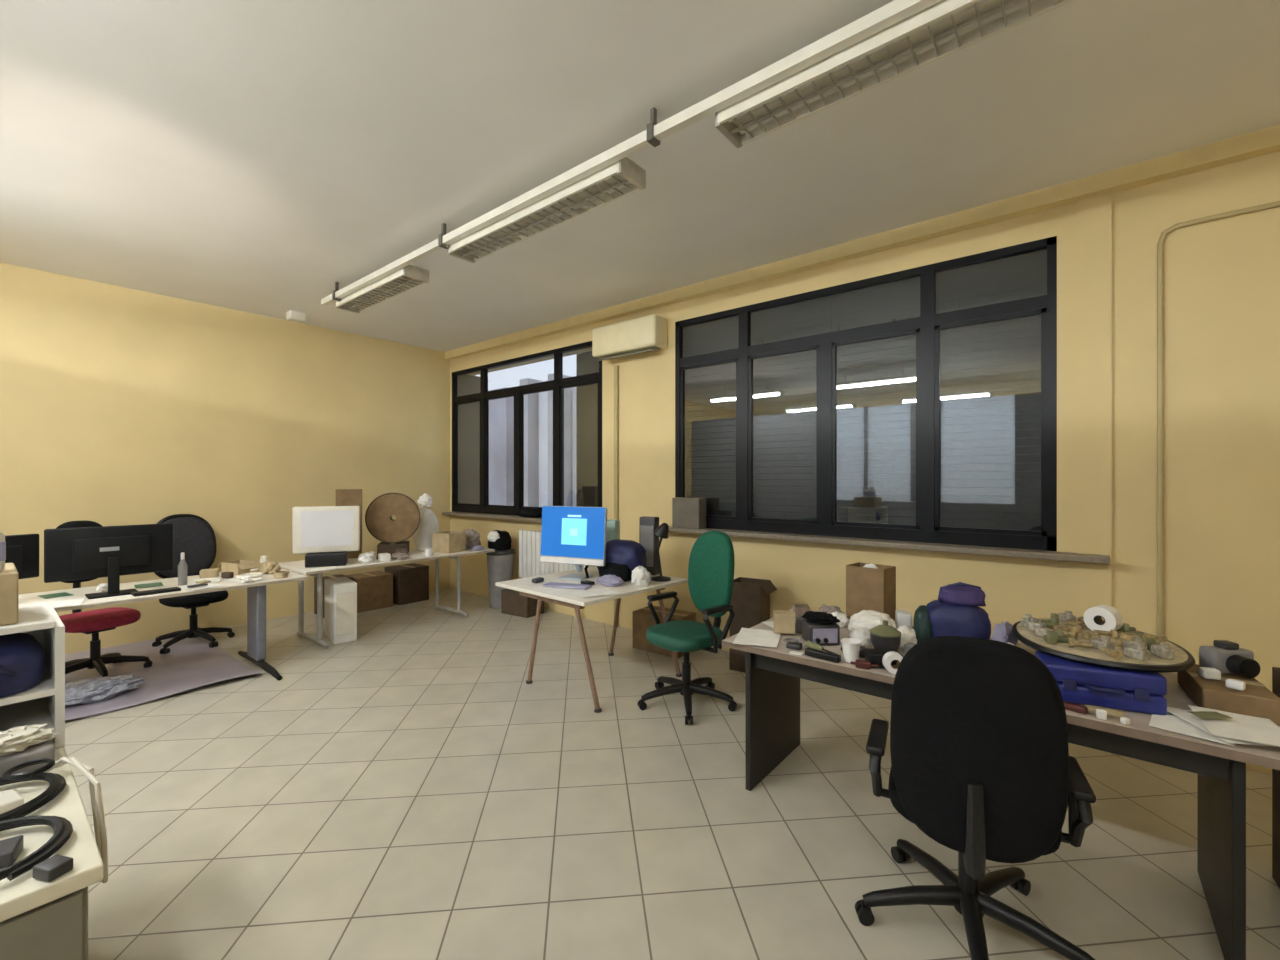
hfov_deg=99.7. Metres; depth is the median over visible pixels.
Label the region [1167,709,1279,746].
paper sheet
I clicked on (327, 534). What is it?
monitor
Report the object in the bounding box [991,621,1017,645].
plastic bag
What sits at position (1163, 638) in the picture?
metal part
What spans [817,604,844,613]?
rag
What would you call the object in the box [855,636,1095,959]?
office chair
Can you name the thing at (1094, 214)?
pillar
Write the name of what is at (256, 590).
work table
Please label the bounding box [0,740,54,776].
plastic tray
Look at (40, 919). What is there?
base cabinet
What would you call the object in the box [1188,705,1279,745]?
paper sheet
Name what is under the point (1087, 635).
metal part
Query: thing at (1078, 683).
tool case
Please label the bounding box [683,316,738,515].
roller shutter
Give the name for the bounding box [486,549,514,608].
waste bin
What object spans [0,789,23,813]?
router
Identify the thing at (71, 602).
paper sheet
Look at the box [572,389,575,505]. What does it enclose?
wall
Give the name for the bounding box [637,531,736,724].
office chair
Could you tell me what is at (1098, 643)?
metal part
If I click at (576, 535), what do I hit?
desktop computer
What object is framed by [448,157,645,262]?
fluorescent fixture
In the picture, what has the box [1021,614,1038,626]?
metal part
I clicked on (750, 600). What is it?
carton
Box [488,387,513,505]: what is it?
wall
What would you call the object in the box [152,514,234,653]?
office chair
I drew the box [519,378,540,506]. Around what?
wall
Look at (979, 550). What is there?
sill
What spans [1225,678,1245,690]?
plug
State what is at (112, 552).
monitor
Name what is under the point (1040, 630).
metal part
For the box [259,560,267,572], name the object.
jar
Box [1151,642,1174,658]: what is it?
metal part
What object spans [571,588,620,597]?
paper sheet
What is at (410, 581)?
carton
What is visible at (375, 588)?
carton
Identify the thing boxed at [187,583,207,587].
remote control
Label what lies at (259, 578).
paper sheet
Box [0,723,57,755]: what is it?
crumpled paper
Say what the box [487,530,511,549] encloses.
shoulder bag
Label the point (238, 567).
carton
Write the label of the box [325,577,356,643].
computer tower
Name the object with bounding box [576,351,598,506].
wall
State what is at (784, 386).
roller shutter
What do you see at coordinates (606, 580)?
scarf
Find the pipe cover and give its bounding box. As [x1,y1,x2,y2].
[614,365,618,625]
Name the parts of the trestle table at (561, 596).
leg, leg, leg, leg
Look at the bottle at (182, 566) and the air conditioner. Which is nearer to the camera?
the bottle at (182, 566)
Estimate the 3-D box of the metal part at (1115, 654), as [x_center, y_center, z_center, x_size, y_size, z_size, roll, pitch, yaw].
[1.707,0.625,1.956,0.030,0.034,0.070,0,0,8]
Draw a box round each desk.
[279,548,494,648]
[722,609,1279,959]
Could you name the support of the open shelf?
on the base cabinet
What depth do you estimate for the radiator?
6.42 m
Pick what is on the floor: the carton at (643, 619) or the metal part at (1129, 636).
the carton at (643, 619)
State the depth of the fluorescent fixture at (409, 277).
4.65 m
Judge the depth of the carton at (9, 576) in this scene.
1.56 m
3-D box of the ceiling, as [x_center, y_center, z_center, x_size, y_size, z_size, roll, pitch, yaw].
[-2.057,-1.880,1.116,10.000,0.120,10.140,0,0,39]
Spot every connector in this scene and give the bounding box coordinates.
[1096,709,1106,719]
[1120,717,1129,724]
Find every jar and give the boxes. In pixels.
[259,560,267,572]
[260,555,268,560]
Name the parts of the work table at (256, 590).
leg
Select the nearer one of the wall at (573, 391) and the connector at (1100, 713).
the connector at (1100, 713)
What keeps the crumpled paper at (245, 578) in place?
on the work table at (256, 590)
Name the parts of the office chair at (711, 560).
armrest, seat, backrest, armrest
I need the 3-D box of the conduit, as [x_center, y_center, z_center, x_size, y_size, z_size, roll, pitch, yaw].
[3.729,0.046,2.490,1.950,3.000,0.028,0,0,39]
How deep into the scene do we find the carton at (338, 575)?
6.23 m
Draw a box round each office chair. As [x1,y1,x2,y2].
[56,520,152,676]
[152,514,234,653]
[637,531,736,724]
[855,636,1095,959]
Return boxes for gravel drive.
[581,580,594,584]
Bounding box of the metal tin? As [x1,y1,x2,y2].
[796,617,803,632]
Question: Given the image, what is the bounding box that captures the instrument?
[802,619,839,644]
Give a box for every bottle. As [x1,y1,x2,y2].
[0,532,5,570]
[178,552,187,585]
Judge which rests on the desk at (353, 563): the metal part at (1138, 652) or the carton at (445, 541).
the carton at (445, 541)
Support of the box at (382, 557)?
on the desk at (353, 563)
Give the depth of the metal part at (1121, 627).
2.28 m
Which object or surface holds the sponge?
on the desk at (773, 675)
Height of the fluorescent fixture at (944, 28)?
0.200 m
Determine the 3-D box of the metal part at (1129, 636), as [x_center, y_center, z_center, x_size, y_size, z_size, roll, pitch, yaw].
[1.963,0.630,2.167,0.056,0.024,0.056,0,0,-12]
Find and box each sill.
[442,511,541,521]
[669,526,1109,563]
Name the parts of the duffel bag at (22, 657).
handle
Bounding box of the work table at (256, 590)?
[18,569,307,679]
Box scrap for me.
[863,564,877,568]
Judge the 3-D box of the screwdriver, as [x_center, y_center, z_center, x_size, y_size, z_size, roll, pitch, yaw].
[0.852,0.791,2.531,0.032,0.032,0.190,0,0,-26]
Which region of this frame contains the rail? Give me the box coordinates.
[321,0,941,305]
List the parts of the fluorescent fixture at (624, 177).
rail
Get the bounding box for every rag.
[391,552,408,559]
[471,545,483,550]
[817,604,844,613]
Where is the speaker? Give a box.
[639,516,658,574]
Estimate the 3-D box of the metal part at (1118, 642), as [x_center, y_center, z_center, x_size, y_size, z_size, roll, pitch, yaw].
[1.862,0.630,2.099,0.056,0.024,0.056,0,0,-38]
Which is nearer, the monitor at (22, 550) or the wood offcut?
the wood offcut
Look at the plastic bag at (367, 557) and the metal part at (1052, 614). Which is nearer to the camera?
the metal part at (1052, 614)
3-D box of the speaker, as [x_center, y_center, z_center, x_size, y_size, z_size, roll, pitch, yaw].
[0.080,0.570,4.699,0.160,0.500,0.094,0,0,29]
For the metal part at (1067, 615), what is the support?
on the round board at (1183, 660)
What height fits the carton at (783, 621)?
0.101 m
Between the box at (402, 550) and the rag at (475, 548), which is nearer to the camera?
the box at (402, 550)
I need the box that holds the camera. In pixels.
[1199,640,1259,677]
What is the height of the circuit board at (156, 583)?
0.004 m
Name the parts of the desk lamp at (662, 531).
lamp shade, arm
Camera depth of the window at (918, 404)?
4.15 m
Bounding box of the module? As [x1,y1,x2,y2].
[0,835,23,868]
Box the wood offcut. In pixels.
[1085,705,1124,717]
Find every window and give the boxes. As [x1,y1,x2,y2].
[452,341,601,515]
[675,236,1056,550]
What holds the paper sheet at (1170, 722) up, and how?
on the desk at (773, 675)
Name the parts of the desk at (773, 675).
leg, cable coil, power strip, cable coil, leg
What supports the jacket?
on the desk at (353, 563)
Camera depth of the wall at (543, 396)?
10.10 m
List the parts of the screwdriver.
handle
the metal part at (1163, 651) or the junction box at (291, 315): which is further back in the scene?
the junction box at (291, 315)
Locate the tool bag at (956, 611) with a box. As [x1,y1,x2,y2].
[913,582,990,642]
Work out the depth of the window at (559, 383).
6.78 m
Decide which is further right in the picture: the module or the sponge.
the sponge
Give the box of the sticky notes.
[196,580,210,583]
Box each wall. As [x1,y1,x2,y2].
[0,262,449,653]
[450,151,1279,774]
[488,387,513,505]
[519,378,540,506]
[539,380,547,506]
[548,373,575,505]
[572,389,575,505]
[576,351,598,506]
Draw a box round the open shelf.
[0,603,64,748]
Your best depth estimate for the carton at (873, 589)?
2.96 m
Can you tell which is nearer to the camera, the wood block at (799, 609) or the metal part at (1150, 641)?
the metal part at (1150, 641)
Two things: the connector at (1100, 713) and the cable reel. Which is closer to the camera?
the connector at (1100, 713)
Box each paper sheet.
[42,598,84,607]
[180,582,224,589]
[187,577,221,583]
[226,572,266,582]
[411,554,424,556]
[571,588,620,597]
[733,628,780,646]
[762,619,795,631]
[1149,707,1234,746]
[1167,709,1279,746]
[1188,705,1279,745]
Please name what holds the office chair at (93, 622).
on the floor mat
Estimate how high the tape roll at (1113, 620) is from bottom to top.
0.110 m
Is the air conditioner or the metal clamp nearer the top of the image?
the air conditioner
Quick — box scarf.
[596,575,623,586]
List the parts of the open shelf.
panel, panel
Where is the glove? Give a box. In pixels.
[801,611,839,623]
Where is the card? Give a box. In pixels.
[1186,711,1232,718]
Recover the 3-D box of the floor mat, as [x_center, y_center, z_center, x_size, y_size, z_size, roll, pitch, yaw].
[-4.285,1.526,4.201,1.950,0.039,1.720,0,0,39]
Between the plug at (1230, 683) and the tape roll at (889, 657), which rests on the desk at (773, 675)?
the tape roll at (889, 657)
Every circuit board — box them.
[38,592,73,598]
[134,582,163,587]
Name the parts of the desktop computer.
window panel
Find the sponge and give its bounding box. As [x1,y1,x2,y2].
[786,641,801,649]
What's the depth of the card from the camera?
1.75 m
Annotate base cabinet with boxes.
[0,740,103,959]
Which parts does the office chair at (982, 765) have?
armrest, seat, backrest, armrest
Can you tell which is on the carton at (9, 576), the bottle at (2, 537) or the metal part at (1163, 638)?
the bottle at (2, 537)
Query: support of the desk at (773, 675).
on the floor
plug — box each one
[1198,667,1220,679]
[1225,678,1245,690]
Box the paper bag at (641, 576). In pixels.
[631,566,650,585]
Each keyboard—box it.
[131,587,180,596]
[543,582,591,589]
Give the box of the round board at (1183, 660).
[1012,619,1194,672]
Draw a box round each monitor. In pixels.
[5,534,38,578]
[44,523,172,598]
[293,506,359,567]
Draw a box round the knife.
[1064,701,1087,713]
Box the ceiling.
[0,0,1279,351]
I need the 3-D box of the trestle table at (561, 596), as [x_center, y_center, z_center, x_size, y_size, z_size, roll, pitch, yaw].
[-0.343,1.185,4.372,1.156,0.728,1.160,0,0,42]
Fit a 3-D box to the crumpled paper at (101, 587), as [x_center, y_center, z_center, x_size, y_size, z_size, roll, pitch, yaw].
[-3.970,0.792,3.997,0.096,0.053,0.084,0,0,39]
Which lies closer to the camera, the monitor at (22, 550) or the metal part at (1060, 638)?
the metal part at (1060, 638)
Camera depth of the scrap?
2.98 m
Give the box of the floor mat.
[65,637,260,720]
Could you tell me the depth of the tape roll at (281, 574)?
4.50 m
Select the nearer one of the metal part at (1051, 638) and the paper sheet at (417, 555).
the metal part at (1051, 638)
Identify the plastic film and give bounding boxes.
[65,674,144,705]
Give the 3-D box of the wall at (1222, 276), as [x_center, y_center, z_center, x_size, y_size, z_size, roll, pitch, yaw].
[1.032,-0.135,4.920,9.400,3.370,0.340,0,0,39]
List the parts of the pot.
lid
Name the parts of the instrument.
panel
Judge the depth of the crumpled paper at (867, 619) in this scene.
2.76 m
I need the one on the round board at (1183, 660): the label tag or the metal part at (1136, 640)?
the metal part at (1136, 640)
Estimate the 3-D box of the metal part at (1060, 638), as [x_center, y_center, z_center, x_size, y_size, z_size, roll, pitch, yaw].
[1.691,0.618,2.138,0.065,0.049,0.026,0,0,34]
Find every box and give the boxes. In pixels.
[200,568,218,577]
[286,310,305,322]
[378,553,390,561]
[395,548,407,553]
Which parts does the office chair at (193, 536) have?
backrest, seat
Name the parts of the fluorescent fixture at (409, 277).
rail, rail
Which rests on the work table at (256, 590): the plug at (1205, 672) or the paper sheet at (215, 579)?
the paper sheet at (215, 579)
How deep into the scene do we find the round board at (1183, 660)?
1.99 m
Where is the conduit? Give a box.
[1157,201,1279,635]
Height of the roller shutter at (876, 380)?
2.022 m
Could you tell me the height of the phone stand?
0.460 m
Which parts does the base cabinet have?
cable coil, cable coil, cable coil, drawer, metal bracket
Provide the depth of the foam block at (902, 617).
2.82 m
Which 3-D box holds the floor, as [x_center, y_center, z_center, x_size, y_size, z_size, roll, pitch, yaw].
[-2.057,1.600,1.116,10.000,0.100,10.140,0,0,39]
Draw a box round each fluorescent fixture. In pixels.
[336,263,428,312]
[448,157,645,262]
[715,0,1073,148]
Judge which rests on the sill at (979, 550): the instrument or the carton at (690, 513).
the carton at (690, 513)
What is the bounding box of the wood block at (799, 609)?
[793,604,809,616]
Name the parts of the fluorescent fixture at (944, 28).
rail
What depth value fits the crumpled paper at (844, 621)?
2.96 m
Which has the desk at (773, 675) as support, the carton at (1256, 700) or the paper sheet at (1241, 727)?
the carton at (1256, 700)
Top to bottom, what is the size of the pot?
0.152 m
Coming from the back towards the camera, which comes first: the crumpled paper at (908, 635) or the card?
the crumpled paper at (908, 635)
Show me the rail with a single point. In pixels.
(895, 11)
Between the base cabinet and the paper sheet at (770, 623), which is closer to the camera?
the base cabinet
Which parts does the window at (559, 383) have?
sash frame, sash frame, sash frame, sash frame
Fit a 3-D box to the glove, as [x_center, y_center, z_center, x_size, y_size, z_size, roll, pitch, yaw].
[0.899,0.684,2.696,0.196,0.044,0.131,0,0,39]
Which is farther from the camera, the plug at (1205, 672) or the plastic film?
the plastic film
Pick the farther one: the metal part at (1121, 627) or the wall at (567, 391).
the wall at (567, 391)
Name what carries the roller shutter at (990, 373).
attached to the window at (918, 404)
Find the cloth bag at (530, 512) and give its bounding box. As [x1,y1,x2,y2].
[517,507,541,517]
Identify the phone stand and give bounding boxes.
[606,519,619,542]
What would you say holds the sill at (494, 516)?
attached to the wall at (1222, 276)
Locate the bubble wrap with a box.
[262,561,280,573]
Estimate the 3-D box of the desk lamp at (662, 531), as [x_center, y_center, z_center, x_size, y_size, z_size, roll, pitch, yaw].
[0.173,0.585,4.433,0.160,0.470,0.160,0,0,39]
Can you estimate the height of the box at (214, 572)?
0.070 m
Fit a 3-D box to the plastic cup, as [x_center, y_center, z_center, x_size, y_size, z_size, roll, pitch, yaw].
[0.944,0.763,2.415,0.090,0.090,0.090,0,0,39]
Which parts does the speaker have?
panel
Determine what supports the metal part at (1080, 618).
on the round board at (1183, 660)
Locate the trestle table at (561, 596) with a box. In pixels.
[495,566,687,712]
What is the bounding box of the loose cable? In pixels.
[43,756,107,882]
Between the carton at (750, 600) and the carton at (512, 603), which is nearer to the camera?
the carton at (750, 600)
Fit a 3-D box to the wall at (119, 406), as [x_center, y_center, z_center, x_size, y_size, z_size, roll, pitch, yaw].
[-5.822,-0.135,4.173,0.300,3.370,10.140,0,0,39]
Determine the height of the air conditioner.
0.348 m
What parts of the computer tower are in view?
panel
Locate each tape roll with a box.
[274,571,287,578]
[425,548,432,556]
[882,651,902,673]
[1083,605,1122,630]
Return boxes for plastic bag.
[358,552,373,562]
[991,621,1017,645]
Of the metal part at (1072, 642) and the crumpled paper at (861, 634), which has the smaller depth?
the metal part at (1072, 642)
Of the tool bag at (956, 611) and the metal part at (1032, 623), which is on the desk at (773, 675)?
the tool bag at (956, 611)
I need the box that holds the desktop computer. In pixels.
[540,506,606,579]
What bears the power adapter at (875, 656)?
on the desk at (773, 675)
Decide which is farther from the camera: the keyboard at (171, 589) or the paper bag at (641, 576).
the paper bag at (641, 576)
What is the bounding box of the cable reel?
[365,493,419,542]
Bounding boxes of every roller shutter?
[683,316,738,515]
[751,295,831,519]
[831,277,919,524]
[936,249,1046,530]
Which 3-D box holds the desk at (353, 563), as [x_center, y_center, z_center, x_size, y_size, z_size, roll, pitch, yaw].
[-2.653,1.183,5.851,0.824,0.726,2.020,0,0,39]
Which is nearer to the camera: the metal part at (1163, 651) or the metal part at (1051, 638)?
the metal part at (1163, 651)
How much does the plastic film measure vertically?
0.112 m
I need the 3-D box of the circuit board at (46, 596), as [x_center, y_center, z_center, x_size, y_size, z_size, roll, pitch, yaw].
[-4.136,0.816,3.822,0.180,0.003,0.140,0,0,29]
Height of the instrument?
0.100 m
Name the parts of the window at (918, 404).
sash frame, sash frame, sash frame, sash frame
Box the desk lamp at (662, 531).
[651,523,670,581]
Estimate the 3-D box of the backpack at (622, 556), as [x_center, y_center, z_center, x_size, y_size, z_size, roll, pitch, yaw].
[-0.185,0.661,4.506,0.467,0.317,0.350,0,0,29]
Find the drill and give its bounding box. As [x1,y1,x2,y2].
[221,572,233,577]
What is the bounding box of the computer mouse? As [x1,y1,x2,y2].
[532,577,543,582]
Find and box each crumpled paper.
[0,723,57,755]
[96,583,107,591]
[241,576,250,581]
[831,611,849,627]
[848,610,896,632]
[849,628,871,646]
[897,625,916,648]
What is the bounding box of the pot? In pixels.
[870,620,901,649]
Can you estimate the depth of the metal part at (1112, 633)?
2.20 m
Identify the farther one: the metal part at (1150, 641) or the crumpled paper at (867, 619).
the crumpled paper at (867, 619)
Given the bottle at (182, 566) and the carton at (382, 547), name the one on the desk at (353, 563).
the carton at (382, 547)
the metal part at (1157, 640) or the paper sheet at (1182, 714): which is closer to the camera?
the paper sheet at (1182, 714)
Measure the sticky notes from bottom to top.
0.012 m
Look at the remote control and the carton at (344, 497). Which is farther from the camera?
the carton at (344, 497)
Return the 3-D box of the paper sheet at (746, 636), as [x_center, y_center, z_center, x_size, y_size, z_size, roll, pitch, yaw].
[0.603,0.802,2.757,0.210,0.009,0.297,0,0,19]
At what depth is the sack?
6.30 m
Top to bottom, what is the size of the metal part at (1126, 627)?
0.049 m
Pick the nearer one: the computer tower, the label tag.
the label tag
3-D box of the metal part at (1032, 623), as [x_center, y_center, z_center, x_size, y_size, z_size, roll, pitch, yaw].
[1.687,0.616,2.297,0.040,0.052,0.060,0,0,-31]
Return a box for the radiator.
[519,530,592,619]
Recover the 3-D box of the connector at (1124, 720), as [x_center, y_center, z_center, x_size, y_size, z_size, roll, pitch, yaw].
[1.609,0.798,1.791,0.020,0.020,0.020,0,0,-11]
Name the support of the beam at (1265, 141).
attached to the wall at (1222, 276)
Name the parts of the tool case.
handle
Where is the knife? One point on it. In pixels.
(1069, 706)
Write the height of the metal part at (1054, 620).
0.049 m
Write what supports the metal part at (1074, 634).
on the round board at (1183, 660)
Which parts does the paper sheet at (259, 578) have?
cable coil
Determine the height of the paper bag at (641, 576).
0.145 m
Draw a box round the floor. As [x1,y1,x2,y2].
[65,588,1279,959]
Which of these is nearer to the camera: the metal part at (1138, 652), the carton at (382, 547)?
the metal part at (1138, 652)
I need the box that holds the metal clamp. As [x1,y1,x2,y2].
[851,659,877,668]
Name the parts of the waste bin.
lid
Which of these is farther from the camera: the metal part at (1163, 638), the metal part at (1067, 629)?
the metal part at (1067, 629)
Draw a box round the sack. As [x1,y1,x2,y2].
[413,493,438,549]
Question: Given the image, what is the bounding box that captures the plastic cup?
[840,638,861,662]
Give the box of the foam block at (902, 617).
[895,610,911,628]
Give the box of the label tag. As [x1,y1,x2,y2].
[789,651,803,655]
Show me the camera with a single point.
(1225, 656)
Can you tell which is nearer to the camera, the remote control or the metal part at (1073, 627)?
the metal part at (1073, 627)
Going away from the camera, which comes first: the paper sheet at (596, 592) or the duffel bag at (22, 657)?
the duffel bag at (22, 657)
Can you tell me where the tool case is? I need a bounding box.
[1035,651,1166,714]
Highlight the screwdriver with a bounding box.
[805,641,835,653]
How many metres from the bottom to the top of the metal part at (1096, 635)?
0.034 m
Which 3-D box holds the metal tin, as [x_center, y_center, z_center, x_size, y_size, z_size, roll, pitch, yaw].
[0.863,0.768,2.855,0.070,0.080,0.050,0,0,29]
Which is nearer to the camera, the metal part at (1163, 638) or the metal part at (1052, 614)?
the metal part at (1163, 638)
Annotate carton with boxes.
[0,563,17,625]
[217,560,258,574]
[314,574,352,617]
[336,489,361,558]
[346,571,392,612]
[377,541,408,555]
[385,563,428,604]
[432,531,465,552]
[501,589,543,617]
[633,606,695,657]
[672,497,705,528]
[729,577,776,672]
[773,610,794,633]
[846,562,895,620]
[1178,664,1279,725]
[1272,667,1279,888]
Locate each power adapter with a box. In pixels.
[865,648,902,667]
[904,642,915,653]
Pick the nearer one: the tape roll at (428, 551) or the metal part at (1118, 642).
the metal part at (1118, 642)
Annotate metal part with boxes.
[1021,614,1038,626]
[1027,617,1045,630]
[1034,623,1053,637]
[1041,613,1058,622]
[1044,631,1056,643]
[1045,616,1058,628]
[1053,626,1069,631]
[1056,629,1077,638]
[1057,628,1077,642]
[1059,611,1075,622]
[1066,624,1081,632]
[1067,620,1082,627]
[1069,638,1092,647]
[1078,616,1084,623]
[1081,631,1098,639]
[1090,634,1100,642]
[1091,636,1113,650]
[1093,630,1116,636]
[1102,647,1122,659]
[1110,637,1128,646]
[1116,626,1135,630]
[1120,632,1138,640]
[1122,623,1143,637]
[1123,637,1146,649]
[1124,644,1149,660]
[1143,634,1167,641]
[1146,637,1155,651]
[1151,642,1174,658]
[1155,639,1166,644]
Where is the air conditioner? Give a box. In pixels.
[592,314,666,360]
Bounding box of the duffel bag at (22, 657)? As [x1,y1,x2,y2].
[0,633,44,697]
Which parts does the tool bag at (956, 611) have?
handle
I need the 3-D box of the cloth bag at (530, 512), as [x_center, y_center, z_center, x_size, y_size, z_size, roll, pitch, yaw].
[-1.322,0.387,6.497,0.446,0.121,0.141,0,0,39]
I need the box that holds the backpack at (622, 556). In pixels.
[584,539,645,581]
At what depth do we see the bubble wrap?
4.70 m
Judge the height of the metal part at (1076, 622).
0.024 m
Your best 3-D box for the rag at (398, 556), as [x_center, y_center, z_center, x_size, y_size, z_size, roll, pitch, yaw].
[-2.494,0.785,5.606,0.270,0.066,0.168,0,0,39]
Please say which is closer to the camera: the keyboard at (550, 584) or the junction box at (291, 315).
the keyboard at (550, 584)
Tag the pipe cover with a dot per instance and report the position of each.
(616, 367)
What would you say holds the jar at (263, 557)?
on the work table at (256, 590)
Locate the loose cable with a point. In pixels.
(87, 771)
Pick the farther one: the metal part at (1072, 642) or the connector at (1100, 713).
the metal part at (1072, 642)
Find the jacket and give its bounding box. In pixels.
[463,529,480,548]
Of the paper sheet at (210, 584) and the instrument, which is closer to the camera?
the instrument

